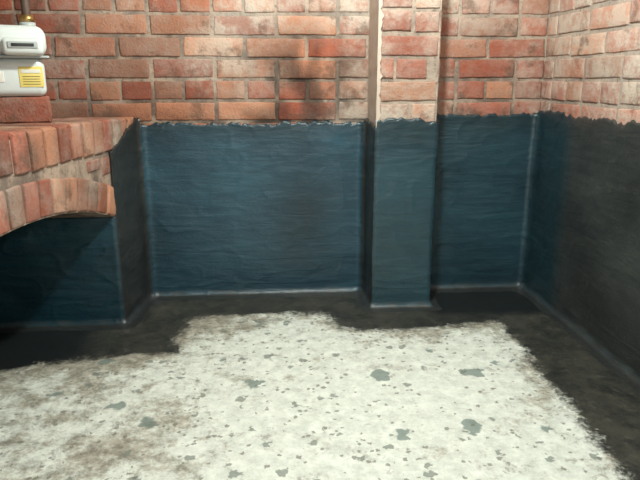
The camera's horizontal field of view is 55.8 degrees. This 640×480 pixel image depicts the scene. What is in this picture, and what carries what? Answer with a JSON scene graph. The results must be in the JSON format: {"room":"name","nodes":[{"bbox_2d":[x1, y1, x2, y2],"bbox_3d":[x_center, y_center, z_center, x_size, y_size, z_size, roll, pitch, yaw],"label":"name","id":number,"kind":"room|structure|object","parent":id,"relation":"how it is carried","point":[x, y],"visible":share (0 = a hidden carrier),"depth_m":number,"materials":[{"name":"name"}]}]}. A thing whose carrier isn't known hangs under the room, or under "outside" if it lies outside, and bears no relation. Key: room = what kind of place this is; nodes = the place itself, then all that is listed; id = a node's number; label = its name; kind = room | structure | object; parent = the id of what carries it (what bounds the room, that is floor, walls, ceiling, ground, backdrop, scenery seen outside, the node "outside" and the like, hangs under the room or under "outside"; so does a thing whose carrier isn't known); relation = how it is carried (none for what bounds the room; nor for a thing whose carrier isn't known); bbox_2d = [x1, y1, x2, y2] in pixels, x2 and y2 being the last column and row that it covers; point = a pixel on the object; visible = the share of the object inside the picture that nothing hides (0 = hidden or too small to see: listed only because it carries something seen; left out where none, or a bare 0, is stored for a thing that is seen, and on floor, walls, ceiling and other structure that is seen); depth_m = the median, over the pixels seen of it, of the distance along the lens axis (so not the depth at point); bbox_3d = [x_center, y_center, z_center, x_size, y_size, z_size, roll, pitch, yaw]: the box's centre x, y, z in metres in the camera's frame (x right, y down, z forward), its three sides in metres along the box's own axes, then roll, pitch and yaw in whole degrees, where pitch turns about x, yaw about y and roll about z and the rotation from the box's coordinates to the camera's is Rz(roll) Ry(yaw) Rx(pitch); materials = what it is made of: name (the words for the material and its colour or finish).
{"room":"basement","nodes":[
{"label":"basement","id":0,"kind":"room"},
{"bbox_2d":[11,43,33,45],"bbox_3d":[-0.805,-0.529,1.634,0.056,0.008,0.003,-7,17,-24],"label":"index digits","id":1,"kind":"object","parent":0,"point":[12,44],"depth_m":1.63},
{"bbox_2d":[7,41,37,47],"bbox_3d":[-0.806,-0.529,1.637,0.075,0.018,0.006,-7,17,-24],"label":"window","id":2,"kind":"structure","parent":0,"point":[8,42],"depth_m":1.63,"materials":[{"name":"plastic"}]},
{"bbox_2d":[0,117,132,236],"bbox_3d":[-1.090,0.301,0.634,1.108,0.767,3.375,-1,15,-4],"label":"brick arch","id":3,"kind":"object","parent":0,"point":[58,168],"depth_m":1.64,"materials":[{"name":"red brick"}]},
{"bbox_2d":[0,96,52,122],"bbox_3d":[-0.902,-0.380,1.760,0.223,0.076,0.114,-7,17,-24],"label":"brick","id":4,"kind":"object","parent":3,"relation":"on","point":[16,109],"visible":0.97,"depth_m":1.73,"materials":[{"name":"red brick"}]},
{"bbox_2d":[0,58,46,96],"bbox_3d":[-0.895,-0.469,1.740,0.190,0.105,0.130,-7,17,-24],"label":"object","id":5,"kind":"object","parent":4,"relation":"on","point":[11,87],"visible":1,"depth_m":1.69,"materials":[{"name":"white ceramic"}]},
{"bbox_2d":[0,71,4,81],"bbox_3d":[-0.905,-0.450,1.666,0.060,0.030,0.003,-7,17,-24],"label":"plate","id":6,"kind":"object","parent":5,"relation":"attached to","point":[1,72],"visible":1,"depth_m":1.68,"materials":[{"name":"paper"}]},
{"bbox_2d":[0,55,48,59],"bbox_3d":[-0.891,-0.522,1.727,0.212,0.007,0.146,-7,17,-24],"label":"flange","id":7,"kind":"object","parent":5,"relation":"on","point":[1,56],"visible":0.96,"depth_m":1.68,"materials":[{"name":"grey plastic"}]},
{"bbox_2d":[0,25,46,55],"bbox_3d":[-0.891,-0.564,1.716,0.206,0.084,0.140,-7,17,-24],"label":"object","id":8,"kind":"object","parent":7,"relation":"on","point":[18,31],"visible":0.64,"depth_m":1.67,"materials":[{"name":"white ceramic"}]},
{"bbox_2d":[1,37,43,55],"bbox_3d":[-0.818,-0.532,1.663,0.105,0.046,0.055,-7,17,-24],"label":"index housing","id":9,"kind":"object","parent":8,"relation":"attached to","point":[39,51],"visible":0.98,"depth_m":1.64,"materials":[{"name":"white plastic"}]},
{"bbox_2d":[19,22,35,25],"bbox_3d":[-0.837,-0.614,1.728,0.044,0.016,0.044,-7,17,-24],"label":"boss","id":10,"kind":"object","parent":8,"relation":"on","point":[20,23],"visible":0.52,"depth_m":1.71,"materials":[{"name":"grey plastic"}]},
{"bbox_2d":[19,14,33,21],"bbox_3d":[-0.837,-0.630,1.724,0.036,0.022,0.042,-7,17,-24],"label":"nut","id":11,"kind":"object","parent":10,"relation":"on","point":[23,17],"visible":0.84,"depth_m":1.71,"materials":[{"name":"gold metal"}]},
{"bbox_2d":[20,0,30,14],"bbox_3d":[-0.858,-1.073,1.652,0.024,0.880,0.124,-7,17,-24],"label":"pipe","id":12,"kind":"object","parent":11,"relation":"attached to","point":[25,5],"visible":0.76,"depth_m":1.71,"materials":[{"name":"metal"}]},
{"bbox_2d":[18,66,43,86],"bbox_3d":[-0.815,-0.461,1.706,0.062,0.056,0.003,-7,17,-24],"label":"warning label","id":13,"kind":"object","parent":5,"relation":"attached to","point":[22,84],"visible":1,"depth_m":1.71,"materials":[{"name":"yellow paper"}]},
{"bbox_2d":[21,69,40,72],"bbox_3d":[-0.815,-0.475,1.700,0.050,0.010,0.002,-7,17,-24],"label":"band","id":14,"kind":"object","parent":13,"relation":"attached to","point":[22,70],"visible":1,"depth_m":1.70,"materials":[{"name":"paper"}]},
{"bbox_2d":[0,109,639,394],"bbox_3d":[-0.294,0.336,0.586,2.592,0.730,3.602,-1,15,-4],"label":"wall","id":15,"kind":"structure","parent":0,"point":[543,207],"depth_m":2.26,"materials":[{"name":"paint"}]},
{"bbox_2d":[0,291,639,479],"bbox_3d":[-0.321,0.684,0.688,2.680,0.002,3.620,-1,15,-4],"label":"floor","id":16,"kind":"structure","parent":0,"point":[483,385],"depth_m":1.63,"materials":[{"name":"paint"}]},
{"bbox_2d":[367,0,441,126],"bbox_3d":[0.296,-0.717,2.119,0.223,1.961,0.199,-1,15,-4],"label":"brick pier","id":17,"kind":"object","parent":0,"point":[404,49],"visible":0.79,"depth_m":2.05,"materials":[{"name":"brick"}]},
{"bbox_2d":[540,0,639,124],"bbox_3d":[0.994,-0.288,0.526,0.011,1.962,3.600,-1,15,-4],"label":"wall","id":18,"kind":"structure","parent":0,"point":[592,64],"depth_m":1.93,"materials":[{"name":"red brick"}]}
]}

